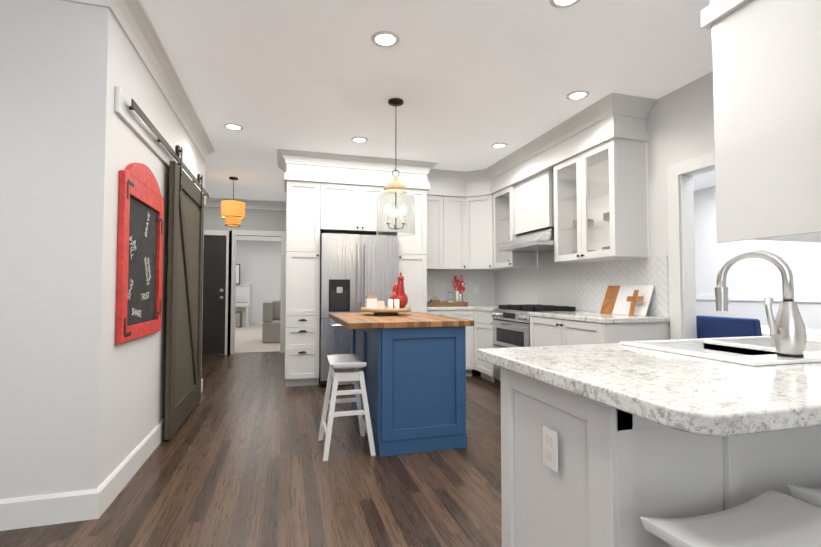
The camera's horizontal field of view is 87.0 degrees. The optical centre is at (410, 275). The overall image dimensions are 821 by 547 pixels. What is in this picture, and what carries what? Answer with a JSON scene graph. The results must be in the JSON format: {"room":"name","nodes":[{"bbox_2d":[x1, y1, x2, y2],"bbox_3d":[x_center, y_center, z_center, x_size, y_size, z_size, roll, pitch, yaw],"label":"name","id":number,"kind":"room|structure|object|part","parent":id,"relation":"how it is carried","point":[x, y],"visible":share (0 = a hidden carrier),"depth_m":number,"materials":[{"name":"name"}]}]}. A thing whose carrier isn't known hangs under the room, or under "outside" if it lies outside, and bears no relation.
{"room":"kitchen","nodes":[
{"label":"kitchen","id":0,"kind":"room"},
{"bbox_2d":[0,0,111,499],"bbox_3d":[-2.748,-0.221,0.565,3.180,2.750,2.500,1,-2,-16],"label":"wall","id":1,"kind":"structure","parent":0,"point":[82,400],"depth_m":2.15,"materials":[{"name":"white paint"}]},
{"bbox_2d":[0,490,87,530],"bbox_3d":[-1.814,1.136,2.084,0.495,0.140,0.016,1,-2,-16],"label":"baseboard","id":2,"kind":"structure","parent":1,"relation":"attached to","point":[39,510],"depth_m":2.09,"materials":[{"name":"white paint"}]},
{"bbox_2d":[62,0,137,19],"bbox_3d":[-1.749,-1.468,2.145,0.615,0.150,0.105,1,-2,-16],"label":"crown molding","id":3,"kind":"structure","parent":1,"relation":"attached to","point":[117,7],"depth_m":2.32,"materials":[{"name":"white paint"}]},
{"bbox_2d":[100,14,204,484],"bbox_3d":[-1.964,-0.119,3.571,0.002,2.750,2.800,1,-2,-16],"label":"wall","id":4,"kind":"structure","parent":0,"point":[134,370],"depth_m":2.64,"materials":[{"name":"white paint"}]},
{"bbox_2d":[115,163,163,343],"bbox_3d":[-1.714,-0.158,2.780,0.033,1.095,0.800,1,-2,-16],"label":"chalkboard","id":5,"kind":"object","parent":4,"relation":"attached to","point":[140,196],"visible":1,"depth_m":2.69,"materials":[{"name":"red paint"}]},
{"bbox_2d":[129,236,135,258],"bbox_3d":[-1.665,-0.173,2.598,0.001,0.134,0.102,1,16,-16],"label":"chalk text","id":6,"kind":"object","parent":5,"relation":"on","point":[134,242],"visible":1,"depth_m":2.58,"materials":[{"name":"white"}]},
{"bbox_2d":[132,308,140,316],"bbox_3d":[-1.690,0.231,2.673,0.001,0.042,0.173,1,-10,-16],"label":"chalk text","id":7,"kind":"object","parent":5,"relation":"attached to","point":[135,312],"visible":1,"depth_m":2.66,"materials":[{"name":"white"}]},
{"bbox_2d":[144,257,150,284],"bbox_3d":[-1.748,-0.032,2.882,0.001,0.197,0.099,1,20,-16],"label":"chalk text","id":8,"kind":"object","parent":5,"relation":"on","point":[147,270],"visible":1,"depth_m":2.87,"materials":[{"name":"white"}]},
{"bbox_2d":[88,378,202,519],"bbox_3d":[-1.951,1.185,3.511,0.016,0.140,2.836,1,-2,-16],"label":"baseboard","id":9,"kind":"structure","parent":4,"relation":"attached to","point":[99,499],"depth_m":2.47,"materials":[{"name":"white paint"}]},
{"bbox_2d":[115,86,208,439],"bbox_3d":[-1.929,0.103,3.615,0.092,2.279,2.700,1,-2,-16],"label":"barn door","id":10,"kind":"structure","parent":4,"relation":"in","point":[184,311],"depth_m":3.56,"materials":[{"name":"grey wood"}]},
{"bbox_3d":[-1.929,-0.854,3.647,0.092,0.364,2.700,1,-2,-16],"label":"barn door rail","id":11,"kind":"part","parent":10,"relation":"part of","materials":[{"name":"grey metal"}]},
{"bbox_2d":[114,0,214,161],"bbox_3d":[-1.912,-1.418,3.622,0.105,0.150,2.814,1,-2,-16],"label":"crown molding","id":12,"kind":"structure","parent":4,"relation":"attached to","point":[132,18],"depth_m":3.07,"materials":[{"name":"white paint"}]},
{"bbox_2d":[204,207,285,236],"bbox_3d":[-3.375,0.021,7.699,2.210,2.750,0.120,1,-2,-16],"label":"wall","id":13,"kind":"structure","parent":0,"point":[264,220],"depth_m":7.83,"materials":[{"name":"grey paint"}]},
{"bbox_2d":[202,235,225,354],"bbox_3d":[-3.685,0.341,7.534,0.866,2.090,0.106,1,-2,-16],"label":"door","id":14,"kind":"structure","parent":13,"relation":"in","point":[214,295],"depth_m":7.61,"materials":[{"name":"grey wood"}]},
{"bbox_2d":[204,229,285,354],"bbox_3d":[-3.243,0.292,7.717,2.000,2.210,0.140,1,-2,-16],"label":"door frame","id":15,"kind":"structure","parent":13,"relation":"attached to","point":[230,235],"depth_m":7.69,"materials":[{"name":"white paint"}]},
{"bbox_2d":[204,197,285,210],"bbox_3d":[-3.344,-1.281,7.635,2.210,0.150,0.105,1,-2,-16],"label":"crown molding","id":16,"kind":"structure","parent":13,"relation":"attached to","point":[212,201],"depth_m":7.80,"materials":[{"name":"white paint"}]},
{"bbox_2d":[0,352,501,546],"bbox_3d":[0.460,1.257,2.846,10.700,0.050,11.490,1,-2,-16],"label":"floor","id":17,"kind":"structure","parent":0,"point":[236,460],"depth_m":2.54,"materials":[{"name":"brown wood"}]},
{"bbox_2d":[318,354,375,460],"bbox_3d":[-0.470,0.922,3.140,0.358,0.640,0.443,1,-2,-16],"label":"bar stool","id":18,"kind":"object","parent":17,"relation":"on","point":[344,369],"visible":1,"depth_m":3.00,"materials":[{"name":"white wood"}]},
{"bbox_2d":[285,180,426,386],"bbox_3d":[-0.703,0.114,5.556,1.727,2.420,0.666,1,-2,-16],"label":"tall cabinet","id":19,"kind":"object","parent":17,"relation":"on","point":[315,211],"visible":0.54,"depth_m":5.15,"materials":[{"name":"white wood"}]},
{"bbox_2d":[319,233,397,384],"bbox_3d":[-0.683,0.411,5.478,0.927,1.780,0.758,1,-2,-16],"label":"fridge","id":20,"kind":"object","parent":17,"relation":"on","point":[355,270],"visible":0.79,"depth_m":5.14,"materials":[{"name":"grey metal"}]},
{"bbox_2d":[349,328,466,456],"bbox_3d":[-0.081,0.823,3.660,0.650,0.874,1.300,1,-2,-16],"label":"kitchen island","id":21,"kind":"object","parent":17,"relation":"on","point":[414,369],"depth_m":3.05,"materials":[{"name":"blue wood"}]},
{"bbox_2d":[329,312,473,327],"bbox_3d":[-0.164,0.364,3.649,0.910,0.040,1.360,1,-2,-16],"label":"island countertop","id":22,"kind":"structure","parent":21,"relation":"on","point":[355,319],"depth_m":3.12,"materials":[{"name":"brown wood"}]},
{"bbox_2d":[361,272,410,314],"bbox_3d":[-0.218,0.161,3.859,0.450,0.378,0.450,1,-2,-16],"label":"decor","id":23,"kind":"object","parent":22,"relation":"on","point":[398,300],"visible":1,"depth_m":3.78,"materials":[{"name":"red ceramic"}]},
{"bbox_2d":[427,310,473,375],"bbox_3d":[0.444,0.898,5.864,0.655,0.873,0.661,1,-2,-16],"label":"base cabinet","id":24,"kind":"object","parent":17,"relation":"on","point":[466,314],"visible":0.23,"depth_m":5.64,"materials":[{"name":"white wood"}]},
{"bbox_2d":[474,310,494,382],"bbox_3d":[1.208,0.885,5.480,0.636,0.872,0.536,1,-2,-16],"label":"base cabinet","id":25,"kind":"object","parent":17,"relation":"on","point":[483,330],"depth_m":5.41,"materials":[{"name":"white wood"}]},
{"bbox_2d":[427,305,820,436],"bbox_3d":[0.883,0.363,3.604,2.316,0.040,5.282,1,-2,-16],"label":"countertop","id":26,"kind":"structure","parent":25,"relation":"on","point":[696,395],"depth_m":1.05,"materials":[{"name":"stone"}]},
{"bbox_2d":[427,275,467,306],"bbox_3d":[0.475,0.205,5.975,0.649,0.434,0.320,1,-2,-16],"label":"decorative tray","id":27,"kind":"object","parent":26,"relation":"on","point":[437,301],"visible":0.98,"depth_m":5.93,"materials":[{"name":"brown wood"}]},
{"bbox_2d":[600,285,654,315],"bbox_3d":[1.912,0.221,3.892,0.164,0.260,0.540,1,-2,-16],"label":"cutting board","id":28,"kind":"object","parent":26,"relation":"on","point":[630,300],"visible":1,"depth_m":3.86,"materials":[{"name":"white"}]},
{"bbox_2d":[620,336,820,365],"bbox_3d":[1.308,0.367,1.602,0.820,0.212,0.520,1,-2,-16],"label":"sink","id":29,"kind":"object","parent":26,"relation":"in","point":[755,350],"visible":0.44,"depth_m":1.69,"materials":[{"name":"white ceramic"}]},
{"bbox_2d":[715,249,806,357],"bbox_3d":[1.132,0.084,1.403,0.158,0.338,0.199,1,-2,-16],"label":"faucet","id":30,"kind":"object","parent":26,"relation":"on","point":[788,333],"visible":1,"depth_m":1.35,"materials":[{"name":"silver metal"}]},
{"bbox_2d":[490,304,575,388],"bbox_3d":[1.362,0.818,4.826,0.702,0.963,0.800,1,-2,-16],"label":"range","id":31,"kind":"object","parent":17,"relation":"on","point":[511,325],"visible":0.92,"depth_m":4.72,"materials":[{"name":"grey metal"}]},
{"bbox_2d":[530,316,668,346],"bbox_3d":[1.656,0.833,3.936,0.636,0.872,1.064,1,-2,-16],"label":"base cabinet","id":32,"kind":"object","parent":17,"relation":"on","point":[544,331],"depth_m":3.54,"materials":[{"name":"white wood"}]},
{"bbox_2d":[500,367,763,546],"bbox_3d":[0.643,0.747,1.410,0.478,0.872,0.593,1,-2,-16],"label":"base cabinet","id":33,"kind":"object","parent":17,"relation":"on","point":[614,478],"depth_m":1.18,"materials":[{"name":"white wood"}]},
{"bbox_2d":[543,425,557,471],"bbox_3d":[0.421,0.522,1.308,0.008,0.115,0.070,1,-2,-16],"label":"outlet","id":34,"kind":"object","parent":33,"relation":"attached to","point":[550,448],"visible":0.95,"depth_m":1.30,"materials":[{"name":"white plastic"}]},
{"bbox_2d":[696,315,761,337],"bbox_3d":[2.617,0.783,3.327,0.558,0.930,0.480,1,-2,-16],"label":"dining chair","id":35,"kind":"object","parent":17,"relation":"on","point":[713,327],"visible":0.04,"depth_m":3.24,"materials":[{"name":"blue fabric"}]},
{"bbox_2d":[640,490,820,546],"bbox_3d":[0.742,0.846,0.900,0.455,0.640,0.373,1,-2,-16],"label":"stool","id":36,"kind":"object","parent":17,"relation":"on","point":[771,518],"visible":1,"depth_m":0.94,"materials":[{"name":"white"}]},
{"bbox_2d":[761,325,820,335],"bbox_3d":[3.381,0.895,4.097,0.900,0.760,1.800,1,-2,-16],"label":"dining table","id":37,"kind":"object","parent":17,"relation":"on","point":[765,330],"visible":0.05,"depth_m":3.92,"materials":[{"name":"white plastic"}]},
{"bbox_2d":[764,425,820,501],"bbox_3d":[1.003,0.750,1.514,0.528,0.872,0.593,1,-2,-16],"label":"base cabinet","id":38,"kind":"object","parent":17,"relation":"on","point":[792,457],"depth_m":1.26,"materials":[{"name":"white wood"}]},
{"bbox_2d":[788,485,820,506],"bbox_3d":[1.200,0.851,1.044,0.450,0.640,0.366,1,-2,-16],"label":"stool","id":39,"kind":"object","parent":17,"relation":"on","point":[811,495],"visible":0.46,"depth_m":1.07,"materials":[{"name":"white"}]},
{"bbox_2d":[235,325,279,352],"bbox_3d":[-3.647,1.535,11.084,4.800,0.055,6.630,1,-2,-16],"label":"floor carpet","id":40,"kind":"object","parent":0,"point":[248,339],"depth_m":9.33,"materials":[{"name":"beige carpet"}]},
{"bbox_2d":[235,311,242,327],"bbox_3d":[-5.461,1.328,13.003,0.780,0.500,0.350,1,-2,-16],"label":"piano bench","id":41,"kind":"object","parent":40,"relation":"on","point":[240,312],"visible":0.4,"depth_m":12.95,"materials":[{"name":"brown wood"}]},
{"bbox_2d":[235,284,250,326],"bbox_3d":[-5.783,0.939,13.501,1.470,1.310,0.620,1,-2,-16],"label":"piano","id":42,"kind":"object","parent":40,"relation":"on","point":[243,297],"visible":0.35,"depth_m":13.60,"materials":[{"name":"white wood"}]},
{"bbox_2d":[236,264,239,283],"bbox_3d":[-5.579,-0.037,13.492,0.500,0.639,0.035,1,-2,-16],"label":"picture frame","id":43,"kind":"object","parent":42,"relation":"on","point":[237,273],"visible":0.36,"depth_m":13.53,"materials":[{"name":"grey metal"}]},
{"bbox_2d":[262,300,280,342],"bbox_3d":[-2.740,1.017,9.766,1.100,0.900,0.900,1,-2,-16],"label":"armchair","id":44,"kind":"object","parent":40,"relation":"on","point":[271,322],"visible":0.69,"depth_m":9.24,"materials":[{"name":"grey fabric"}]},
{"bbox_2d":[236,240,280,324],"bbox_3d":[-4.551,0.245,14.267,4.770,2.750,0.100,1,-2,-16],"label":"wall","id":45,"kind":"structure","parent":0,"point":[259,262],"depth_m":14.10,"materials":[{"name":"white paint"}]},
{"bbox_2d":[285,192,459,306],"bbox_3d":[-0.476,0.008,7.290,3.130,2.750,2.520,1,-2,-16],"label":"wall","id":46,"kind":"structure","parent":0,"point":[285,268],"depth_m":5.68,"materials":[{"name":"white paint"}]},
{"bbox_2d":[277,149,495,196],"bbox_3d":[-0.133,-1.255,5.724,3.118,0.327,0.751,1,-2,-16],"label":"crown molding","id":47,"kind":"structure","parent":46,"relation":"attached to","point":[296,165],"depth_m":5.34,"materials":[{"name":"white wood"}]},
{"bbox_2d":[427,195,438,269],"bbox_3d":[0.275,-0.581,6.027,0.395,1.000,0.350,1,-2,-16],"label":"upper cabinet","id":48,"kind":"object","parent":46,"relation":"attached to","point":[432,200],"depth_m":5.86,"materials":[{"name":"white wood"}]},
{"bbox_2d":[439,196,462,270],"bbox_3d":[0.559,-0.578,6.090,0.439,1.000,0.388,1,-2,-16],"label":"upper cabinet","id":49,"kind":"object","parent":46,"relation":"attached to","point":[460,233],"depth_m":5.94,"materials":[{"name":"white wood"}]},
{"bbox_2d":[427,270,494,304],"bbox_3d":[0.641,0.181,6.291,1.260,0.504,0.004,1,-2,-16],"label":"tile backsplash","id":50,"kind":"structure","parent":46,"relation":"attached to","point":[439,282],"depth_m":6.34,"materials":[{"name":"white tile"}]},
{"bbox_2d":[474,286,478,293],"bbox_3d":[0.972,0.212,6.380,0.070,0.120,0.006,1,-2,-16],"label":"outlet","id":51,"kind":"object","parent":50,"relation":"attached to","point":[476,289],"visible":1,"depth_m":6.38,"materials":[{"name":"white plastic"}]},
{"bbox_2d":[463,195,510,270],"bbox_3d":[1.023,-0.578,6.103,0.675,1.000,0.622,1,-2,-16],"label":"upper cabinet","id":52,"kind":"object","parent":46,"relation":"attached to","point":[477,210],"depth_m":5.91,"materials":[{"name":"white wood"}]},
{"bbox_2d":[141,0,715,240],"bbox_3d":[-0.463,-1.433,6.124,10.700,0.050,18.120,1,-2,-16],"label":"ceiling","id":53,"kind":"structure","parent":0,"point":[469,83],"depth_m":3.19,"materials":[{"name":"white paint"}]},
{"bbox_2d":[223,123,242,130],"bbox_3d":[-1.751,-1.466,4.282,0.183,0.007,0.183,1,-2,-25],"label":"recessed light","id":54,"kind":"object","parent":53,"relation":"in","point":[231,126],"depth_m":4.27,"materials":[{"name":"white"}]},
{"bbox_2d":[221,177,245,226],"bbox_3d":[-2.544,-1.057,6.216,0.330,0.694,0.325,1,-2,-16],"label":"rattan pendant light","id":55,"kind":"object","parent":53,"relation":"hanging from","point":[233,212],"visible":1,"depth_m":6.11,"materials":[{"name":"orange wicker"}]},
{"bbox_2d":[351,137,367,142],"bbox_3d":[-0.546,-1.454,4.652,0.183,0.007,0.183,1,-2,-25],"label":"recessed light","id":56,"kind":"object","parent":53,"relation":"in","point":[355,139],"depth_m":4.64,"materials":[{"name":"white"}]},
{"bbox_2d":[371,31,399,47],"bbox_3d":[-0.162,-1.517,2.787,0.183,0.007,0.183,1,-2,-25],"label":"recessed light","id":57,"kind":"object","parent":53,"relation":"in","point":[386,39],"depth_m":2.78,"materials":[{"name":"white"}]},
{"bbox_2d":[376,98,414,236],"bbox_3d":[-0.125,-0.916,3.683,0.328,1.146,0.328,1,-2,-16],"label":"pendant light","id":58,"kind":"object","parent":53,"relation":"hanging from","point":[395,186],"visible":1,"depth_m":3.65,"materials":[{"name":"clear glass"}]},
{"bbox_2d":[491,143,507,148],"bbox_3d":[0.993,-1.447,4.838,0.183,0.007,0.183,1,-2,-25],"label":"recessed light","id":59,"kind":"object","parent":53,"relation":"in","point":[497,145],"depth_m":4.83,"materials":[{"name":"white"}]},
{"bbox_2d":[549,0,580,7],"bbox_3d":[0.861,-1.531,2.386,0.183,0.007,0.183,1,-2,-22],"label":"recessed light","id":60,"kind":"object","parent":53,"relation":"in","point":[555,3],"depth_m":2.43,"materials":[{"name":"white"}]},
{"bbox_2d":[566,90,589,100],"bbox_3d":[1.386,-1.490,3.589,0.183,0.007,0.183,1,-2,-37],"label":"recessed light","id":61,"kind":"object","parent":53,"relation":"in","point":[579,94],"depth_m":3.58,"materials":[{"name":"white"}]},
{"bbox_2d":[576,71,714,339],"bbox_3d":[2.010,-0.100,4.119,0.120,2.750,4.960,1,-2,-16],"label":"wall","id":62,"kind":"structure","parent":0,"point":[680,124],"depth_m":3.54,"materials":[{"name":"white paint"}]},
{"bbox_2d":[493,185,537,268],"bbox_3d":[1.327,-0.596,5.580,0.382,1.000,0.515,1,-2,-16],"label":"upper cabinet","id":63,"kind":"object","parent":62,"relation":"attached to","point":[503,216],"visible":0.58,"depth_m":5.70,"materials":[{"name":"white wood"}]},
{"bbox_2d":[498,170,553,251],"bbox_3d":[1.436,-0.709,4.905,0.542,0.820,0.840,1,-2,-16],"label":"range hood","id":64,"kind":"object","parent":62,"relation":"attached to","point":[534,212],"visible":0.48,"depth_m":4.84,"materials":[{"name":"white"}]},
{"bbox_2d":[485,92,656,191],"bbox_3d":[1.512,-1.287,4.790,0.478,0.327,2.500,1,-2,-16],"label":"crown molding","id":65,"kind":"structure","parent":62,"relation":"attached to","point":[610,116],"depth_m":4.07,"materials":[{"name":"white wood"}]},
{"bbox_2d":[495,250,668,316],"bbox_3d":[1.683,-0.052,5.016,0.004,0.885,3.048,1,-2,-16],"label":"tile backsplash","id":66,"kind":"structure","parent":62,"relation":"attached to","point":[548,280],"depth_m":4.61,"materials":[{"name":"white tile"}]},
{"bbox_2d":[553,139,648,262],"bbox_3d":[1.754,-0.646,4.104,0.382,1.000,0.860,1,-2,-16],"label":"upper cabinet","id":67,"kind":"object","parent":62,"relation":"attached to","point":[601,202],"visible":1,"depth_m":4.00,"materials":[{"name":"white wood"}]},
{"bbox_2d":[667,151,714,339],"bbox_3d":[2.332,0.161,2.968,0.139,2.150,1.170,1,-2,-16],"label":"door frame","id":68,"kind":"structure","parent":62,"relation":"attached to","point":[682,282],"depth_m":3.44,"materials":[{"name":"white paint"}]},
{"bbox_2d":[693,186,820,329],"bbox_3d":[5.360,-0.080,4.704,0.120,2.750,7.400,1,-2,-16],"label":"wall","id":69,"kind":"structure","parent":0,"point":[757,276],"depth_m":6.22,"materials":[{"name":"white paint"}]},
{"bbox_2d":[696,295,820,302],"bbox_3d":[5.289,0.763,4.655,0.023,1.060,7.160,1,-2,-16],"label":"trim","id":70,"kind":"structure","parent":69,"relation":"attached to","point":[762,297],"depth_m":6.06,"materials":[{"name":"white paint"}]},
{"bbox_2d":[712,0,820,242],"bbox_3d":[2.050,-0.691,1.912,1.036,1.060,0.657,1,-2,-16],"label":"upper cabinet","id":71,"kind":"object","parent":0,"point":[766,56],"visible":1,"depth_m":1.85,"materials":[{"name":"white wood"}]},
{"bbox_2d":[701,0,750,29],"bbox_3d":[1.979,-1.382,1.975,1.151,0.327,0.770,1,-2,-16],"label":"crown molding","id":72,"kind":"structure","parent":71,"relation":"attached to","point":[717,10],"depth_m":2.05,"materials":[{"name":"white wood"}]}
]}

